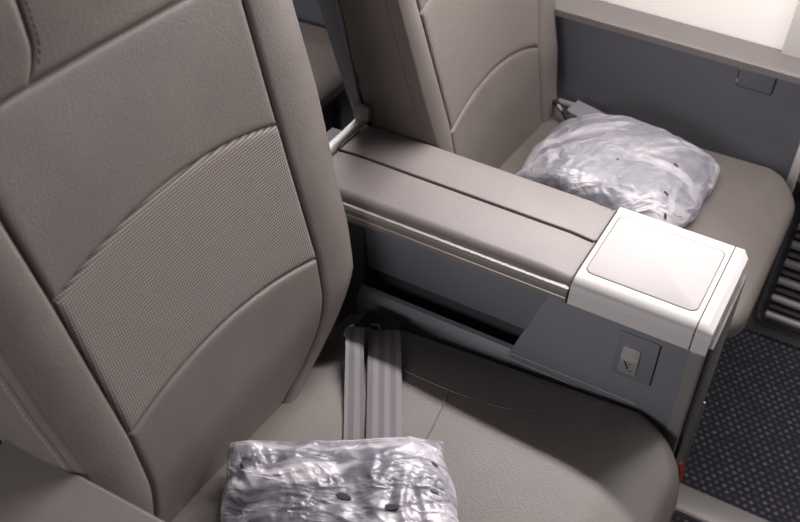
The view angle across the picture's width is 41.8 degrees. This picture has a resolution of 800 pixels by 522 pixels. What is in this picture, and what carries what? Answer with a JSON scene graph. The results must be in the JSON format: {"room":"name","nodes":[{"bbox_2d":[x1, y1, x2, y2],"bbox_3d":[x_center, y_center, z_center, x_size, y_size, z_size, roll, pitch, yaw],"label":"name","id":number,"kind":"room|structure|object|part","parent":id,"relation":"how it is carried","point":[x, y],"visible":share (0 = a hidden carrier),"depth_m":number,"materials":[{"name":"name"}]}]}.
{"room":"vehicle interior","nodes":[
{"label":"vehicle interior","id":0,"kind":"room"},
{"bbox_2d":[670,327,799,521],"bbox_3d":[-0.268,0.855,1.342,4.320,0.001,3.136,21,45,20],"label":"floor","id":1,"kind":"structure","parent":0,"point":[744,453],"depth_m":2.00,"materials":[{"name":"carpet"}]},
{"bbox_2d":[298,21,344,131],"bbox_3d":[-0.525,-0.566,2.048,0.809,1.187,0.564,21,45,20],"label":"seat","id":2,"kind":"object","parent":1,"relation":"on","point":[329,83],"visible":0.02,"depth_m":2.12,"materials":[{"name":"grey leather"}]},
{"bbox_3d":[-0.433,-0.218,2.290,0.416,0.352,0.422,21,45,20],"label":"seat","id":3,"kind":"part","parent":2,"relation":"part of","materials":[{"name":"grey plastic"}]},
{"bbox_2d":[0,0,678,521],"bbox_3d":[-0.090,0.157,1.248,0.853,1.187,0.648,21,45,20],"label":"seat","id":4,"kind":"object","parent":1,"relation":"on","point":[176,262],"visible":0.91,"depth_m":1.19,"materials":[{"name":"leather"}]},
{"bbox_2d":[0,440,163,521],"bbox_3d":[-0.279,0.537,1.163,0.436,0.600,0.188,21,45,20],"label":"armrest","id":5,"kind":"object","parent":4,"relation":"attached to","point":[32,489],"visible":1,"depth_m":1.05,"materials":[{"name":"leather"}]},
{"bbox_3d":[-0.292,-0.050,1.183,0.300,0.805,0.589,21,45,20],"label":"backrest","id":6,"kind":"part","parent":4,"relation":"part of","materials":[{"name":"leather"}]},
{"bbox_3d":[-0.229,0.010,1.194,0.070,0.218,0.382,21,45,20],"label":"woven panel","id":7,"kind":"part","parent":4,"relation":"part of","materials":[{"name":"grey fabric"}]},
{"bbox_2d":[220,436,458,521],"bbox_3d":[-0.069,0.305,1.222,0.291,0.063,0.261,-4,42,-8],"label":"blanket","id":8,"kind":"object","parent":4,"relation":"on","point":[388,479],"visible":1,"depth_m":1.24,"materials":[{"name":"clear plastic"}]},
{"bbox_2d":[343,311,401,439],"bbox_3d":[-0.040,0.161,1.448,0.084,0.056,0.281,2,41,-1],"label":"belt","id":9,"kind":"object","parent":4,"relation":"on","point":[384,374],"visible":0.95,"depth_m":1.42,"materials":[{"name":"grey fabric"}]},
{"bbox_2d":[172,314,678,521],"bbox_3d":[0.041,0.317,1.349,0.547,0.150,0.530,21,45,20],"label":"seat cushion","id":10,"kind":"object","parent":4,"relation":"on","point":[519,446],"depth_m":1.37,"materials":[{"name":"leather"}]},
{"bbox_2d":[678,461,683,484],"bbox_3d":[0.391,0.318,1.491,0.019,0.085,0.008,-32,52,-33],"label":"strap","id":11,"kind":"object","parent":4,"relation":"hanging from","point":[681,465],"visible":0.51,"depth_m":1.47,"materials":[{"name":"red fabric"}]},
{"bbox_2d":[327,102,747,473],"bbox_3d":[0.135,0.147,1.674,0.676,0.656,0.203,21,45,20],"label":"console","id":12,"kind":"object","parent":1,"relation":"on","point":[625,308],"depth_m":1.46,"materials":[{"name":"plastic"}]},
{"bbox_3d":[-0.087,0.014,1.732,0.156,0.412,0.164,21,45,20],"label":"panel","id":13,"kind":"part","parent":12,"relation":"part of","materials":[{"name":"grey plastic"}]},
{"bbox_3d":[-0.059,-0.230,1.615,0.028,0.026,0.010,21,45,20],"label":"hinge bracket","id":14,"kind":"part","parent":12,"relation":"part of","materials":[{"name":"grey plastic"}]},
{"bbox_3d":[0.088,-0.029,1.570,0.464,0.111,0.172,21,45,20],"label":"panel","id":15,"kind":"part","parent":12,"relation":"part of","materials":[{"name":"grey plastic"}]},
{"bbox_3d":[0.064,-0.025,1.460,0.373,0.025,0.034,21,45,20],"label":"rail","id":16,"kind":"part","parent":12,"relation":"part of","materials":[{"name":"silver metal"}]},
{"bbox_3d":[0.313,0.129,1.393,0.055,0.078,0.004,21,45,20],"label":"latch plate","id":17,"kind":"part","parent":12,"relation":"part of","materials":[{"name":"grey plastic"}]},
{"bbox_3d":[0.413,0.283,1.589,0.020,0.584,0.191,21,45,20],"label":"frame","id":18,"kind":"part","parent":12,"relation":"part of","materials":[{"name":"grey plastic"}]},
{"bbox_3d":[0.430,0.263,1.574,0.006,0.523,0.166,21,45,20],"label":"panel","id":19,"kind":"part","parent":12,"relation":"part of","materials":[{"name":"grey plastic"}]},
{"bbox_2d":[318,0,794,338],"bbox_3d":[0.258,-0.258,1.741,0.809,1.187,0.564,21,45,20],"label":"seat","id":20,"kind":"object","parent":1,"relation":"on","point":[476,80],"visible":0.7,"depth_m":1.70,"materials":[{"name":"leather"}]},
{"bbox_3d":[0.081,-0.475,1.686,0.315,0.800,0.558,21,45,20],"label":"backrest","id":21,"kind":"part","parent":20,"relation":"part of","materials":[{"name":"leather"}]},
{"bbox_3d":[0.141,-0.395,1.711,0.076,0.240,0.404,21,45,20],"label":"woven panel","id":22,"kind":"part","parent":20,"relation":"part of","materials":[{"name":"grey fabric"}]},
{"bbox_2d":[552,98,604,119],"bbox_3d":[0.340,-0.272,1.961,0.151,0.037,0.096,21,45,20],"label":"belt","id":23,"kind":"object","parent":20,"relation":"on","point":[578,108],"visible":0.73,"depth_m":1.97,"materials":[{"name":"grey fabric"}]},
{"bbox_2d":[515,113,720,227],"bbox_3d":[0.376,-0.166,1.787,0.307,0.076,0.285,21,45,20],"label":"pillow","id":24,"kind":"object","parent":20,"relation":"on","point":[613,162],"visible":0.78,"depth_m":1.74,"materials":[{"name":"clear plastic"}]},
{"bbox_2d":[499,109,794,338],"bbox_3d":[0.377,-0.093,1.809,0.536,0.092,0.486,21,45,20],"label":"seat cushion","id":25,"kind":"object","parent":20,"relation":"on","point":[750,207],"depth_m":1.80,"materials":[{"name":"leather"}]},
{"bbox_2d":[674,483,768,521],"bbox_3d":[0.833,0.553,1.743,2.240,0.007,0.063,21,45,20],"label":"trim","id":26,"kind":"structure","parent":1,"relation":"on","point":[698,506],"depth_m":1.85,"materials":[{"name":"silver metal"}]},
{"bbox_2d":[745,182,799,347],"bbox_3d":[0.464,-0.207,2.139,4.320,0.602,0.035,21,45,20],"label":"wall","id":27,"kind":"structure","parent":0,"point":[753,324],"depth_m":2.15,"materials":[{"name":"grey plastic"}]},
{"bbox_2d":[292,0,354,130],"bbox_3d":[-0.124,-0.435,2.302,0.768,0.573,0.074,21,45,20],"label":"wall panel","id":28,"kind":"object","parent":27,"relation":"attached to","point":[307,11],"visible":0.02,"depth_m":2.27,"materials":[{"name":"grey plastic"}]},
{"bbox_2d":[554,0,799,192],"bbox_3d":[0.596,-0.151,2.019,0.768,0.573,0.074,21,45,20],"label":"wall panel","id":29,"kind":"object","parent":27,"relation":"attached to","point":[723,94],"visible":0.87,"depth_m":1.91,"materials":[{"name":"grey plastic"}]},
{"bbox_3d":[0.712,-0.166,1.885,0.016,0.124,0.016,21,45,20],"label":"trim","id":30,"kind":"part","parent":29,"relation":"part of","materials":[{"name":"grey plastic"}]},
{"bbox_2d":[601,0,799,57],"bbox_3d":[0.496,-0.735,1.693,4.320,0.800,0.104,21,45,20],"label":"wall window","id":31,"kind":"structure","parent":27,"relation":"in","point":[763,22],"depth_m":1.85,"materials":[{"name":"white"}]},
{"bbox_2d":[755,196,799,337],"bbox_3d":[0.945,0.079,1.996,0.464,0.340,0.019,21,45,20],"label":"air vent","id":32,"kind":"object","parent":27,"relation":"in","point":[784,307],"visible":1,"depth_m":2.10,"materials":[{"name":"grey plastic"}]}
]}

